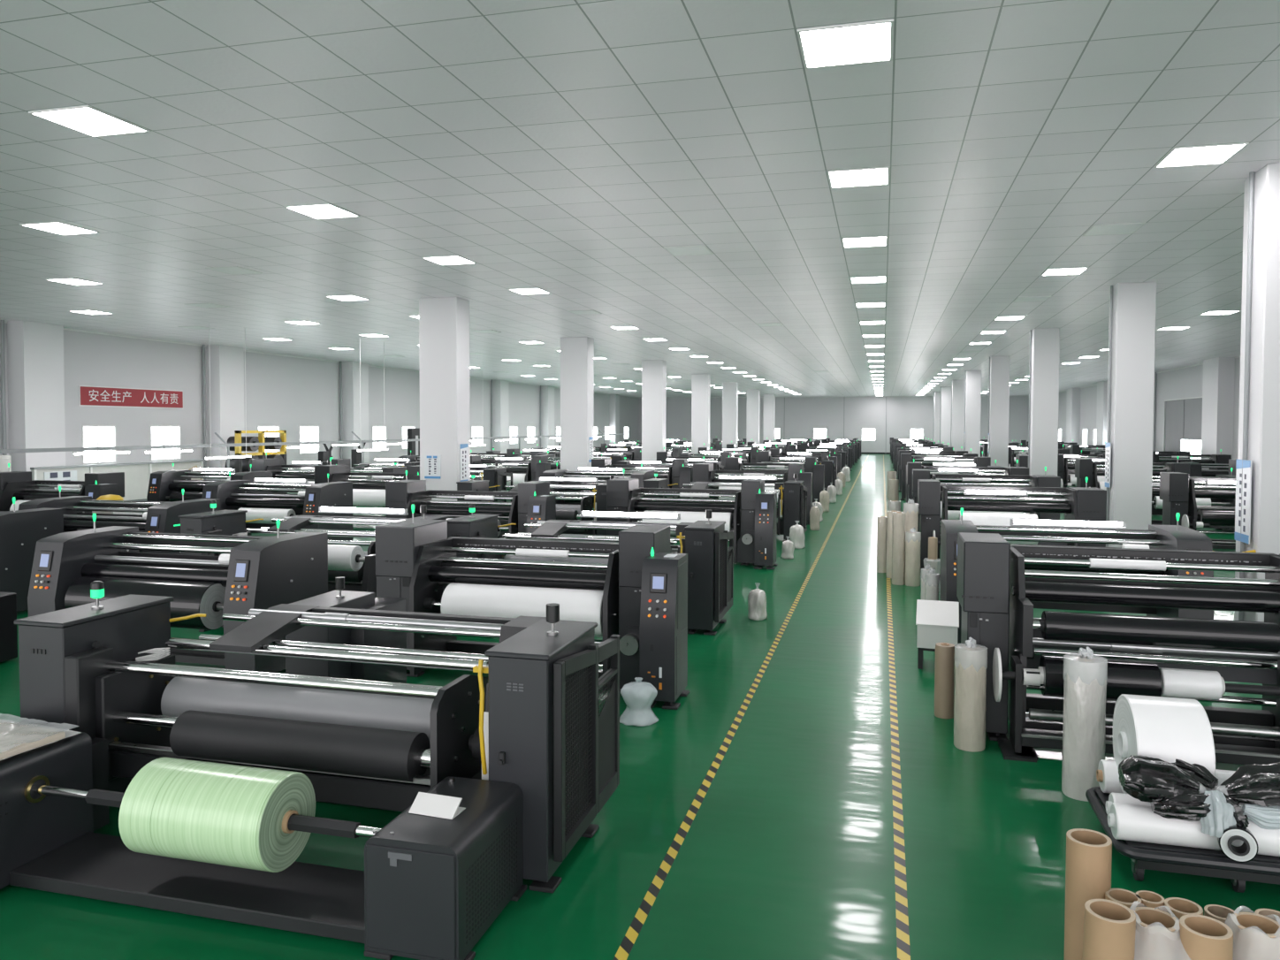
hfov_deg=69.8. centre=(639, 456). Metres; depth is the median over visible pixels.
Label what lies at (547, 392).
pilaster
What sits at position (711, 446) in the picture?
machine
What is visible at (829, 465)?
machine
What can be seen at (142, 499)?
baseboard
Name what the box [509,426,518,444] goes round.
window
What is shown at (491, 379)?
conduit pipe
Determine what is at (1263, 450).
pillar
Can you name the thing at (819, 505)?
bag
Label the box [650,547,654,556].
lamp
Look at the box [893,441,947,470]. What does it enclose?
machine
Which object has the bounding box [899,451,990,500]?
machine
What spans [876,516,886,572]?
roll
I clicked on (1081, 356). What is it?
recessed light
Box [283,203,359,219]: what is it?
recessed light
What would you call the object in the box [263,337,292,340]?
recessed light
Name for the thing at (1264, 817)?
plastic bundle
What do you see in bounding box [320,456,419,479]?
machine
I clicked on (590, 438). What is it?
notice board
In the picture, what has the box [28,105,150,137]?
recessed light
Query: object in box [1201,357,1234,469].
pilaster
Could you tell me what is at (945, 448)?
machine
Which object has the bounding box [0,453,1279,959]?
floor
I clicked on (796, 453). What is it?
lamp
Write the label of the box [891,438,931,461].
machine
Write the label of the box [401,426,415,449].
window
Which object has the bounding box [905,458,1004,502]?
machine
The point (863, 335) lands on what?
diffuser
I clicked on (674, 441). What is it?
machine
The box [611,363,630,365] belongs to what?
recessed light
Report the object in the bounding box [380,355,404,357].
recessed light
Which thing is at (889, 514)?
roll
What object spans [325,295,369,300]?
recessed light
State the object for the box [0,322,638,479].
wall
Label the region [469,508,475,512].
lamp
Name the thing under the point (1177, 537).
machine
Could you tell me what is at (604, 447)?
machine
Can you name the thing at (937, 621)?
bin
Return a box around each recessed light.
[19,221,99,235]
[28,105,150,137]
[45,277,103,285]
[68,310,113,314]
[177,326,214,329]
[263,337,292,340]
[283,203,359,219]
[283,320,320,324]
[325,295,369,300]
[327,347,352,350]
[358,334,389,336]
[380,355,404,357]
[421,255,476,265]
[469,352,486,354]
[472,329,500,333]
[508,288,550,294]
[518,341,542,343]
[567,310,601,314]
[609,326,639,329]
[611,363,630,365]
[642,338,667,341]
[663,245,713,256]
[669,347,690,350]
[689,355,708,357]
[707,361,723,363]
[722,366,736,368]
[756,322,783,327]
[796,19,893,68]
[827,166,889,188]
[841,236,887,247]
[850,275,886,283]
[855,302,885,307]
[859,320,884,324]
[862,334,884,337]
[864,344,884,347]
[866,353,883,355]
[869,370,883,372]
[952,358,971,359]
[960,350,980,352]
[968,342,991,344]
[980,330,1006,334]
[994,315,1025,319]
[1041,266,1088,275]
[1060,362,1080,364]
[1078,356,1098,358]
[1082,221,1146,236]
[1153,142,1249,167]
[1158,326,1190,329]
[1200,310,1240,314]
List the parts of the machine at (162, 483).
panel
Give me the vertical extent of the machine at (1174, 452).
1.455 m
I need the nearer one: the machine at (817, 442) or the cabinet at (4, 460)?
the cabinet at (4, 460)
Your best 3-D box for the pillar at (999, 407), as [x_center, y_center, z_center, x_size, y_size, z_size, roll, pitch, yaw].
[12.530,-1.179,32.027,0.600,4.620,0.570,1,2,15]
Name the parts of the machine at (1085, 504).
recessed panel, plate, panel, plate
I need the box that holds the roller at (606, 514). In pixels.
[579,510,680,519]
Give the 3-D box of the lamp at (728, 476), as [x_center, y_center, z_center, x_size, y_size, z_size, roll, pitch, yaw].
[2.108,0.420,18.000,1.160,0.070,0.070,1,2,15]
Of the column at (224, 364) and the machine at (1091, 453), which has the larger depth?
the machine at (1091, 453)
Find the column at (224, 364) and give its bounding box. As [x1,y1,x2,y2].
[205,344,244,480]
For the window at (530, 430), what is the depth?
54.77 m
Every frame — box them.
[224,430,287,493]
[407,428,419,455]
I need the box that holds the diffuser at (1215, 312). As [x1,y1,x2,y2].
[1203,311,1236,314]
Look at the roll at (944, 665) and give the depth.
6.76 m
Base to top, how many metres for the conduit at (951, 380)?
4.620 m
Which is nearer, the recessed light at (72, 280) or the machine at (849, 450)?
the recessed light at (72, 280)
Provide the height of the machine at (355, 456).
1.632 m
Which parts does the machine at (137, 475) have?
board post, rail, board post, board post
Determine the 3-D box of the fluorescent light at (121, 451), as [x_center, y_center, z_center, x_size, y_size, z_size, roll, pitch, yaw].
[-12.122,-0.099,20.689,0.080,0.080,1.500,1,2,15]
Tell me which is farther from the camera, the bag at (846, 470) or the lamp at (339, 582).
the bag at (846, 470)
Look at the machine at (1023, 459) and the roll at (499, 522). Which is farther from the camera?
the machine at (1023, 459)
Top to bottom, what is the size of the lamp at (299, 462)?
0.070 m
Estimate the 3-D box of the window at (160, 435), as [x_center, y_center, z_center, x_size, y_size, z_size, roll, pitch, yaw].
[-13.905,-0.399,26.748,0.175,1.030,1.180,1,2,15]
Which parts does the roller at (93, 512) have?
panel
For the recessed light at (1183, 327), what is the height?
0.012 m
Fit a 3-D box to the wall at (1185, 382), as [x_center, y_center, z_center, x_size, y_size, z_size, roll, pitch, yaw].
[20.718,-1.148,31.742,0.240,4.620,80.000,1,2,15]
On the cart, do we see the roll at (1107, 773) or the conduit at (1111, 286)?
the roll at (1107, 773)
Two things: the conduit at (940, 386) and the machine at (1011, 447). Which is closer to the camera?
the machine at (1011, 447)
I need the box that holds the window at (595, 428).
[593,426,597,440]
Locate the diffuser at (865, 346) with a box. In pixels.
[865,345,883,347]
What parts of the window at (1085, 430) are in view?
pane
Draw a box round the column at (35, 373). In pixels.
[6,320,65,471]
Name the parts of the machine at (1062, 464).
plate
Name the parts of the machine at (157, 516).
panel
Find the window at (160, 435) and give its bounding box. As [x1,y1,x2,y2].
[149,425,181,461]
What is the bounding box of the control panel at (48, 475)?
[43,470,77,489]
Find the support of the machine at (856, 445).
on the floor
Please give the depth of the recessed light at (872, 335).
24.65 m
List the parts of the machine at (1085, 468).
plate, plate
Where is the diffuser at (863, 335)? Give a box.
[862,335,883,336]
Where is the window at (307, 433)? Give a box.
[298,425,319,454]
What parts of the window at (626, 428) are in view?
pane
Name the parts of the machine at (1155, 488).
panel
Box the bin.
[915,599,959,669]
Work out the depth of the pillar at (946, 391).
55.56 m
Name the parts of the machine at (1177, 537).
panel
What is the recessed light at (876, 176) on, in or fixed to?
in the ceiling
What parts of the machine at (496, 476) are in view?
cabinet lid, cabinet lid, guard door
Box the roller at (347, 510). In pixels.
[318,506,408,515]
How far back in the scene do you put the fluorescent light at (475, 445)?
33.42 m
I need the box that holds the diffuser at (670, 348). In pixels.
[670,348,688,350]
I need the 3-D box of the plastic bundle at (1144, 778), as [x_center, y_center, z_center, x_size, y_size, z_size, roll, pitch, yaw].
[2.483,1.536,4.362,0.361,0.208,0.254,0,2,10]
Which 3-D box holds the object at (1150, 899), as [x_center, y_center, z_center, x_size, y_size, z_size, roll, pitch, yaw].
[1.902,1.843,3.427,0.096,0.401,0.096,1,2,15]
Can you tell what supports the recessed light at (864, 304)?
in the ceiling
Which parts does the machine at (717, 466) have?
guard door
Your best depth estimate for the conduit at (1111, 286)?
15.99 m
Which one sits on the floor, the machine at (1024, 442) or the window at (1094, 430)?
the machine at (1024, 442)
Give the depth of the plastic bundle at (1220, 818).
4.16 m
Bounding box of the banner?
[78,385,182,409]
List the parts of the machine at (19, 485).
plate, plate, access door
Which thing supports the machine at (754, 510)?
on the floor
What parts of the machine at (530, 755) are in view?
cabinet lid, plate, plate, name plate, plate, plate, gear plate, cabinet lid, guard door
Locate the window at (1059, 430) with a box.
[1058,428,1061,441]
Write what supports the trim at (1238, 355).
attached to the wall at (1185, 382)
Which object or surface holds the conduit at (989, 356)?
attached to the pillar at (999, 407)
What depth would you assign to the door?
37.29 m
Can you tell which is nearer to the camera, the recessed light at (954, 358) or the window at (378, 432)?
the recessed light at (954, 358)
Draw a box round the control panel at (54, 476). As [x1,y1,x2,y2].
[50,472,70,480]
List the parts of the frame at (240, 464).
frame post, frame leg, frame rail, frame rail, frame post, frame leg, frame post, frame leg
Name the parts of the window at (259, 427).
pane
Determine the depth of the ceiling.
9.17 m
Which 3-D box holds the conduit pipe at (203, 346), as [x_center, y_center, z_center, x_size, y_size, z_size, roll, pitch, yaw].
[-13.377,-1.119,28.159,0.079,4.620,0.079,1,2,15]
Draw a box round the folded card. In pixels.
[408,792,465,819]
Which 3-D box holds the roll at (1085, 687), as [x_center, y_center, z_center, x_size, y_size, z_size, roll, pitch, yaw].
[2.600,1.547,5.365,0.235,0.870,0.235,1,2,15]
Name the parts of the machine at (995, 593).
recessed panel, plate, plate, foot plate, panel, plate, plate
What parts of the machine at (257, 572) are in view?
panel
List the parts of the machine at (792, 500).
cabinet lid, plate, gear plate, cabinet lid, guard door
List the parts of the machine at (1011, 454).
plate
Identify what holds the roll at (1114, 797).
on the cart
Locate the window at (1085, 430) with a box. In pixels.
[1081,428,1087,445]
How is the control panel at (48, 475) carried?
attached to the machine at (137, 475)
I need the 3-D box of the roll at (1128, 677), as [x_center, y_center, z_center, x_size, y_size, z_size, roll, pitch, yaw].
[2.955,1.435,5.909,0.710,0.259,0.259,1,2,15]
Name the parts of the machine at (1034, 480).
plate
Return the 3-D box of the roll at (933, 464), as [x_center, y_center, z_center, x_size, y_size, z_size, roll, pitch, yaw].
[8.040,0.217,23.442,1.060,0.070,0.070,1,2,15]
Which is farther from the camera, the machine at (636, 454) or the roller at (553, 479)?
the machine at (636, 454)
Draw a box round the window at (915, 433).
[910,428,923,439]
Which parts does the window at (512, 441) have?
pane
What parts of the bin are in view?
leg, stand plate, bin lid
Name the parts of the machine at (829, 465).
guard door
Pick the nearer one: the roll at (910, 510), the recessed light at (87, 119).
the recessed light at (87, 119)
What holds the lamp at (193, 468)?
attached to the machine at (162, 483)
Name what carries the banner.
attached to the wall at (288, 392)
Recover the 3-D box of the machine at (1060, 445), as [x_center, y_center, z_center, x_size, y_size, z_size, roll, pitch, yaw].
[21.949,-0.014,45.530,2.527,1.455,1.034,0,2,8]
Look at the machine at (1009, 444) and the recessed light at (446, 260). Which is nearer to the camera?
the recessed light at (446, 260)
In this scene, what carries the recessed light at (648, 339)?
in the ceiling
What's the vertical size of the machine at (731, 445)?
1.451 m
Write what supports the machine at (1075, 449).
on the floor
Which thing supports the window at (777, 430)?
in the wall at (803, 415)
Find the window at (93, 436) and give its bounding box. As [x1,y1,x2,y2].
[81,425,116,464]
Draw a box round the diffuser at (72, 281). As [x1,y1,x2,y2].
[52,278,98,284]
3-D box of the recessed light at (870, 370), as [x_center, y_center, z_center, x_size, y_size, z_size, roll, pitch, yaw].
[10.464,-3.766,40.473,0.580,0.012,0.620,1,2,15]
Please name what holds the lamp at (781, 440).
attached to the machine at (782, 441)
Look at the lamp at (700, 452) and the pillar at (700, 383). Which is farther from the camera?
the pillar at (700, 383)
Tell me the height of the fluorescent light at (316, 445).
0.100 m
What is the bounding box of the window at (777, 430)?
[774,427,780,439]
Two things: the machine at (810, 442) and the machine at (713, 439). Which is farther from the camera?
the machine at (713, 439)
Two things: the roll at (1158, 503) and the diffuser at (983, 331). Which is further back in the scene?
the diffuser at (983, 331)
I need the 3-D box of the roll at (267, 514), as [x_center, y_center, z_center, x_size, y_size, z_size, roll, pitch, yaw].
[-6.413,1.018,15.718,1.040,0.259,0.259,1,2,15]
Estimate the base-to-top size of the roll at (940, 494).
0.279 m
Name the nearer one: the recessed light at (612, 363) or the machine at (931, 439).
the recessed light at (612, 363)
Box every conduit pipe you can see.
[0,320,7,455]
[202,344,206,479]
[339,361,342,458]
[490,379,492,450]
[540,385,540,447]
[1152,372,1156,451]
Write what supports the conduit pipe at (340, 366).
attached to the wall at (288, 392)
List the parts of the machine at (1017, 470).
plate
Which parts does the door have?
pane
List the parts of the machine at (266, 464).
plate, panel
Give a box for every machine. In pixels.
[0,463,124,511]
[0,497,63,611]
[0,580,619,959]
[0,591,17,662]
[18,486,220,554]
[27,513,327,672]
[146,463,272,502]
[178,499,448,592]
[201,472,353,540]
[251,452,350,493]
[314,457,419,518]
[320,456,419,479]
[375,504,689,709]
[380,461,512,508]
[385,470,556,556]
[397,450,419,466]
[444,503,733,635]
[456,472,614,535]
[470,449,550,489]
[471,448,520,466]
[486,447,560,457]
[510,450,560,469]
[529,446,560,456]
[541,450,628,464]
[541,462,654,508]
[558,442,609,456]
[591,452,693,498]
[593,447,641,464]
[594,442,634,449]
[606,469,777,569]
[608,441,668,457]
[609,440,641,449]
[616,456,723,476]
[623,440,641,447]
[631,446,682,456]
[633,440,679,447]
[642,471,807,541]
[656,447,731,470]
[665,438,689,442]
[665,441,713,449]
[665,445,691,452]
[679,438,722,454]
[680,449,746,461]
[693,456,812,525]
[698,443,759,468]
[709,446,772,455]
[712,438,746,445]
[724,451,824,502]
[726,441,782,452]
[737,440,745,447]
[739,442,784,452]
[739,455,835,490]
[747,439,792,452]
[754,441,800,452]
[758,446,837,479]
[763,440,802,444]
[769,449,841,473]
[770,440,807,442]
[776,436,814,444]
[777,447,847,469]
[787,445,847,454]
[792,444,853,471]
[800,442,853,467]
[806,439,854,464]
[808,441,858,463]
[814,440,860,458]
[815,437,857,444]
[822,438,860,442]
[827,438,861,456]
[889,436,924,456]
[890,437,928,459]
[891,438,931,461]
[891,439,935,463]
[892,441,943,468]
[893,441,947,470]
[894,442,953,475]
[897,446,967,482]
[897,447,953,479]
[899,448,978,492]
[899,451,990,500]
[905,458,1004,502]
[906,459,1028,502]
[912,466,1060,532]
[917,477,1106,580]
[939,507,1214,642]
[956,532,1279,764]
[980,440,1017,446]
[980,442,1021,457]
[982,443,1028,457]
[1007,444,1069,466]
[1011,447,1028,452]
[1015,449,1081,467]
[1020,440,1064,445]
[1057,454,1104,498]
[1058,441,1105,451]
[1058,453,1104,487]
[1062,439,1077,444]
[1069,444,1105,454]
[1074,456,1190,487]
[1089,447,1104,454]
[1151,467,1235,531]
[1152,447,1190,458]
[1152,449,1231,470]
[1159,472,1235,549]
[1180,457,1228,485]
[1228,459,1236,475]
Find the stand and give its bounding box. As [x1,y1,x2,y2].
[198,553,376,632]
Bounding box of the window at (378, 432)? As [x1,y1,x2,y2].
[372,426,386,450]
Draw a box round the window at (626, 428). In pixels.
[624,426,628,439]
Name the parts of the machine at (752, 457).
plate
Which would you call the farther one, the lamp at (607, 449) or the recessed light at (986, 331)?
the lamp at (607, 449)
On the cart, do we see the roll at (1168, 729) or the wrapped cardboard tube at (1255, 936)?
the roll at (1168, 729)
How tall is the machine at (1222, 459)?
1.455 m
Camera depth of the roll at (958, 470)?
20.00 m
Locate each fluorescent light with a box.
[73,449,130,455]
[144,449,192,453]
[204,321,251,459]
[286,444,319,448]
[331,442,359,446]
[356,341,388,451]
[379,441,403,444]
[470,432,486,446]
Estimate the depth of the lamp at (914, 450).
37.15 m
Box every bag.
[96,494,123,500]
[619,677,658,726]
[747,588,767,620]
[780,540,794,559]
[789,524,805,548]
[809,505,820,530]
[812,501,822,521]
[819,489,829,511]
[826,485,836,502]
[835,479,842,495]
[837,472,845,487]
[841,466,850,481]
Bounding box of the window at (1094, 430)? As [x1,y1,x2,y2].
[1093,428,1096,445]
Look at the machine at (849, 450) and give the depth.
44.82 m
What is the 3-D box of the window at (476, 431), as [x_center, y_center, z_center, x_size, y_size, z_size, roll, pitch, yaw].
[-8.468,-1.060,47.322,0.175,1.030,1.400,1,2,15]
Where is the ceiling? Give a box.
[0,0,1279,397]
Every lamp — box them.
[90,588,104,598]
[92,513,96,521]
[191,467,235,472]
[210,503,216,508]
[276,519,280,527]
[291,461,322,464]
[335,576,344,589]
[373,458,410,461]
[411,504,414,513]
[420,505,426,513]
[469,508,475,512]
[470,464,487,467]
[495,457,523,460]
[523,449,549,451]
[546,602,559,623]
[577,467,623,471]
[593,452,612,455]
[607,449,627,450]
[629,461,662,464]
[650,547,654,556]
[665,458,703,461]
[700,451,720,453]
[705,510,711,518]
[717,475,777,479]
[722,449,743,450]
[738,448,763,449]
[779,457,804,459]
[781,440,797,441]
[786,452,811,455]
[806,449,827,451]
[817,446,836,448]
[819,443,836,445]
[914,449,941,450]
[914,451,939,453]
[923,457,954,460]
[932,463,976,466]
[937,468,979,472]
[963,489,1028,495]
[1064,455,1081,457]
[1175,512,1180,520]
[1204,480,1235,485]
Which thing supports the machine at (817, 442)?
on the floor
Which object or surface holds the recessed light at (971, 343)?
in the ceiling
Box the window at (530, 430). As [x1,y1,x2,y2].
[526,426,535,443]
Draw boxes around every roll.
[9,500,29,510]
[64,575,226,630]
[118,757,315,872]
[169,491,202,502]
[237,507,296,524]
[280,480,314,483]
[327,544,364,571]
[352,488,385,507]
[440,583,603,636]
[446,518,501,536]
[479,473,525,485]
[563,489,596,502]
[641,510,732,534]
[718,486,779,502]
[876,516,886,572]
[886,471,896,497]
[886,510,901,578]
[887,500,901,510]
[888,479,899,501]
[891,511,905,585]
[903,502,918,580]
[904,532,920,586]
[920,568,935,600]
[924,573,939,601]
[927,536,937,573]
[929,472,958,472]
[934,642,955,718]
[940,494,996,501]
[940,501,1023,519]
[953,644,987,751]
[958,512,1038,544]
[1009,518,1126,529]
[1037,655,1162,700]
[1061,654,1107,801]
[1067,470,1074,473]
[1067,474,1104,487]
[1096,759,1279,806]
[1097,481,1159,490]
[1105,792,1242,814]
[1107,802,1279,856]
[1112,693,1215,793]
[1153,495,1211,509]
[1158,667,1225,700]
[1196,509,1234,525]
[1199,784,1239,805]
[1217,825,1258,862]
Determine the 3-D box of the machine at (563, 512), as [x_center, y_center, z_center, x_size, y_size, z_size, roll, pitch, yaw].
[-1.793,0.951,17.167,3.084,1.264,1.118,1,2,15]
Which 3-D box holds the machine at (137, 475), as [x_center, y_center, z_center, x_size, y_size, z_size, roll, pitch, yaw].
[-13.169,0.752,23.735,0.360,1.170,5.500,1,2,15]
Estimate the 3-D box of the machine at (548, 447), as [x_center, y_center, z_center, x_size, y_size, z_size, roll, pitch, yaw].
[-3.762,0.107,41.796,2.340,1.325,1.050,1,2,15]
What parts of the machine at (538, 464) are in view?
plate, plate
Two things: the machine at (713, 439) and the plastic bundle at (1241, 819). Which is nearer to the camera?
the plastic bundle at (1241, 819)
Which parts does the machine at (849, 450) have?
guard door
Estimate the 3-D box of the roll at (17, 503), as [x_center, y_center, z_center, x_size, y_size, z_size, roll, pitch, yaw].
[-10.447,0.970,16.245,1.440,0.369,0.369,1,2,15]
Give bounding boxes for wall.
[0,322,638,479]
[638,396,1028,452]
[885,397,886,442]
[1058,357,1240,459]
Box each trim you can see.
[4,320,637,397]
[684,395,1028,397]
[1059,355,1240,392]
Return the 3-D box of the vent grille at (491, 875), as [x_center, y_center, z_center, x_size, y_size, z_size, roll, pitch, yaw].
[-0.627,1.793,3.911,0.003,0.296,0.527,1,2,15]
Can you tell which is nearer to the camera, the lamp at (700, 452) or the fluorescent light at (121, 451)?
the fluorescent light at (121, 451)
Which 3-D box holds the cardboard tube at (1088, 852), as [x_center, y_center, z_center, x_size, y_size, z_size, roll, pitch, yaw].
[1.724,1.752,3.533,0.158,0.576,0.158,1,2,15]
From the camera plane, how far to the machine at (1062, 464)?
26.41 m
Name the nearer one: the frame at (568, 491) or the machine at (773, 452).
the frame at (568, 491)
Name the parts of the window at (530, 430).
pane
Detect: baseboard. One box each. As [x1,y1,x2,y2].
[132,498,147,501]
[860,452,890,454]
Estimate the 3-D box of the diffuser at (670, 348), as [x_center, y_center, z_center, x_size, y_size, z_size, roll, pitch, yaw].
[1.254,-3.415,29.103,0.544,0.001,0.584,1,2,15]
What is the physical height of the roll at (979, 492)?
0.070 m
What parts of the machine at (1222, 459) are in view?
plate, plate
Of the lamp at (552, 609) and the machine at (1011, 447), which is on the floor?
the machine at (1011, 447)
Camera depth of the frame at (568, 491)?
20.19 m
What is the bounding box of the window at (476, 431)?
[471,426,483,446]
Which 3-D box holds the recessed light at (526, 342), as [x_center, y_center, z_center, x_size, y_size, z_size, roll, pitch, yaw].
[-3.189,-3.359,26.968,0.580,0.012,0.620,1,2,15]
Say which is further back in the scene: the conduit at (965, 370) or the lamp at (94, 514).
the conduit at (965, 370)
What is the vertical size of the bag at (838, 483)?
0.560 m
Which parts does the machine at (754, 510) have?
plate, plate, skirt plate, access door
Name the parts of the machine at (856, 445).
guard door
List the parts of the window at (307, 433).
pane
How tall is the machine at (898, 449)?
1.455 m
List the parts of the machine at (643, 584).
recessed panel, plate, plate, skirt plate, access door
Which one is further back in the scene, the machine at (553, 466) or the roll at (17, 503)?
the machine at (553, 466)
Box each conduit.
[933,391,934,426]
[939,386,941,443]
[950,380,952,446]
[963,370,966,450]
[987,356,990,457]
[1028,329,1031,475]
[1105,285,1112,547]
[1238,171,1254,620]
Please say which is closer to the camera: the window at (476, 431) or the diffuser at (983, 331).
the diffuser at (983, 331)
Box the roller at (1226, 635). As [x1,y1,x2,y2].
[1039,610,1279,653]
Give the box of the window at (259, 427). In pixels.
[257,425,280,455]
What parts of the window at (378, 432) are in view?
pane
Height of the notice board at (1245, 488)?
0.800 m
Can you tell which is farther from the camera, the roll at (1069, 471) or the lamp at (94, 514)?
the roll at (1069, 471)
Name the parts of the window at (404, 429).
pane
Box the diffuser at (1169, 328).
[1159,327,1188,329]
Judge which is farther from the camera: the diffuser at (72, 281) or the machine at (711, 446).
the machine at (711, 446)
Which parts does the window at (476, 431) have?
pane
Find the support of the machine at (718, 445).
on the floor
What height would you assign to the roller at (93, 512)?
0.980 m
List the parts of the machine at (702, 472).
plate, plate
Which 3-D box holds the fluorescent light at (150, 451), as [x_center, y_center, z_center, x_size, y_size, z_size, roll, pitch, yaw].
[-11.612,-0.151,22.622,0.080,0.100,1.500,1,2,15]
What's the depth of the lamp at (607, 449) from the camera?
37.01 m
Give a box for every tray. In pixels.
[0,429,624,471]
[0,434,624,453]
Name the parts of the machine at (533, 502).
plate, panel, plate, access door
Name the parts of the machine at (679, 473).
plate, plate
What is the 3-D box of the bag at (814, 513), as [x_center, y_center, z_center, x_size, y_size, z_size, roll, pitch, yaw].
[3.654,1.252,19.150,0.212,0.560,0.212,0,2,-7]
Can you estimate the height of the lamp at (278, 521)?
0.075 m
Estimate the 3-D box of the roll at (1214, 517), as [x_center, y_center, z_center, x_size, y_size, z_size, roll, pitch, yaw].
[10.229,1.047,15.544,1.360,0.279,0.279,1,2,15]
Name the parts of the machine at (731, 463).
plate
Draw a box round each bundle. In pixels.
[1118,754,1199,802]
[1150,790,1211,821]
[1171,758,1218,789]
[1200,790,1236,838]
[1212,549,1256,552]
[1219,761,1279,806]
[1223,792,1249,827]
[1241,803,1279,829]
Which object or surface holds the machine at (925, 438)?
on the floor
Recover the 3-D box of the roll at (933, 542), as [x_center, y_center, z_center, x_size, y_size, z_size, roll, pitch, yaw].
[3.851,1.412,12.067,0.121,0.706,0.122,1,2,15]
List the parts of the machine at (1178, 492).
plate, panel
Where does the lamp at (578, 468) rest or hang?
attached to the machine at (641, 475)
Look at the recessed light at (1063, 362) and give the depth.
34.91 m
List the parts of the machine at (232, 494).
panel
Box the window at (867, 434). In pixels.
[861,428,876,441]
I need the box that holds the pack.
[0,718,80,760]
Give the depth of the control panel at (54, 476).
21.80 m
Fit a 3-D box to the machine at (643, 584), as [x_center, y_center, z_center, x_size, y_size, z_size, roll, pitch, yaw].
[-0.910,1.164,7.760,2.726,1.451,1.020,1,2,15]
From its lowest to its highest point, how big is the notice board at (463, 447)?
0.780 m
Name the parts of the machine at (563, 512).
cabinet lid, plate, plate, gear plate, cabinet lid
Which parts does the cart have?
rail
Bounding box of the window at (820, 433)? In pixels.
[813,427,826,439]
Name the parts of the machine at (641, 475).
panel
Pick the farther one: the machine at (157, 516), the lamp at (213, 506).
the machine at (157, 516)
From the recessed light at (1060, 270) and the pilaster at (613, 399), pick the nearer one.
the recessed light at (1060, 270)
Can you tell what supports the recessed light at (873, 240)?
in the ceiling
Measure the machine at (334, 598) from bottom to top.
1.030 m
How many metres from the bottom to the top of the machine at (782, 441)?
1.325 m
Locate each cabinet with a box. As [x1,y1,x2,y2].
[0,455,11,472]
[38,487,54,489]
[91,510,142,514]
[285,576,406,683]
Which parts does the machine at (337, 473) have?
plate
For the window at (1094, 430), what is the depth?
52.80 m
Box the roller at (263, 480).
[253,478,308,483]
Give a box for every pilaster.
[341,361,369,472]
[492,380,509,457]
[540,385,554,452]
[609,394,619,443]
[1066,387,1080,444]
[1096,380,1107,445]
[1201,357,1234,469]
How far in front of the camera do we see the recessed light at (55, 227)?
11.49 m
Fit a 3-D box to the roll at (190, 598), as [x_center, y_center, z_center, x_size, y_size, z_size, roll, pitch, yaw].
[-4.308,1.276,8.030,1.440,0.399,0.399,1,2,15]
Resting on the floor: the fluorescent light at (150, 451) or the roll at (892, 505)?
the roll at (892, 505)
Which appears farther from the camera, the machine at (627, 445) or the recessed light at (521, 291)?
the machine at (627, 445)
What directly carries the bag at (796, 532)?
on the floor
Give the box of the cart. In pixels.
[1085,786,1279,892]
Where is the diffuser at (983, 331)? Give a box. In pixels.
[981,331,1004,334]
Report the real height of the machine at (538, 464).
1.451 m
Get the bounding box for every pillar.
[419,297,470,501]
[560,336,593,478]
[641,359,666,470]
[691,373,710,453]
[722,382,738,449]
[746,388,760,446]
[762,394,775,444]
[933,391,940,443]
[940,386,951,446]
[951,380,964,450]
[964,370,981,457]
[989,355,1009,467]
[1029,327,1059,476]
[1105,281,1156,547]
[1234,162,1279,621]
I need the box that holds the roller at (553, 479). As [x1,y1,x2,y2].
[538,477,597,481]
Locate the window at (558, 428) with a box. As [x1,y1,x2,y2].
[556,426,560,441]
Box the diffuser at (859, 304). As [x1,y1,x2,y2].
[856,303,884,306]
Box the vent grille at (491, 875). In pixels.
[465,816,517,944]
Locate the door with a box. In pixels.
[1163,396,1202,458]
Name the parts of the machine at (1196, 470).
panel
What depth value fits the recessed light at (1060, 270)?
14.49 m
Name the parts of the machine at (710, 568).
cabinet lid, plate, gear plate, cabinet lid, guard door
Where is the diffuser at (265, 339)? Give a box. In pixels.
[265,338,289,340]
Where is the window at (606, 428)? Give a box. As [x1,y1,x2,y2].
[604,426,609,440]
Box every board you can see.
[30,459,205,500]
[424,454,441,479]
[459,443,468,481]
[588,436,593,462]
[1104,442,1111,487]
[1234,459,1251,543]
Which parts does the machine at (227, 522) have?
plate, cabinet lid, plate, cabinet lid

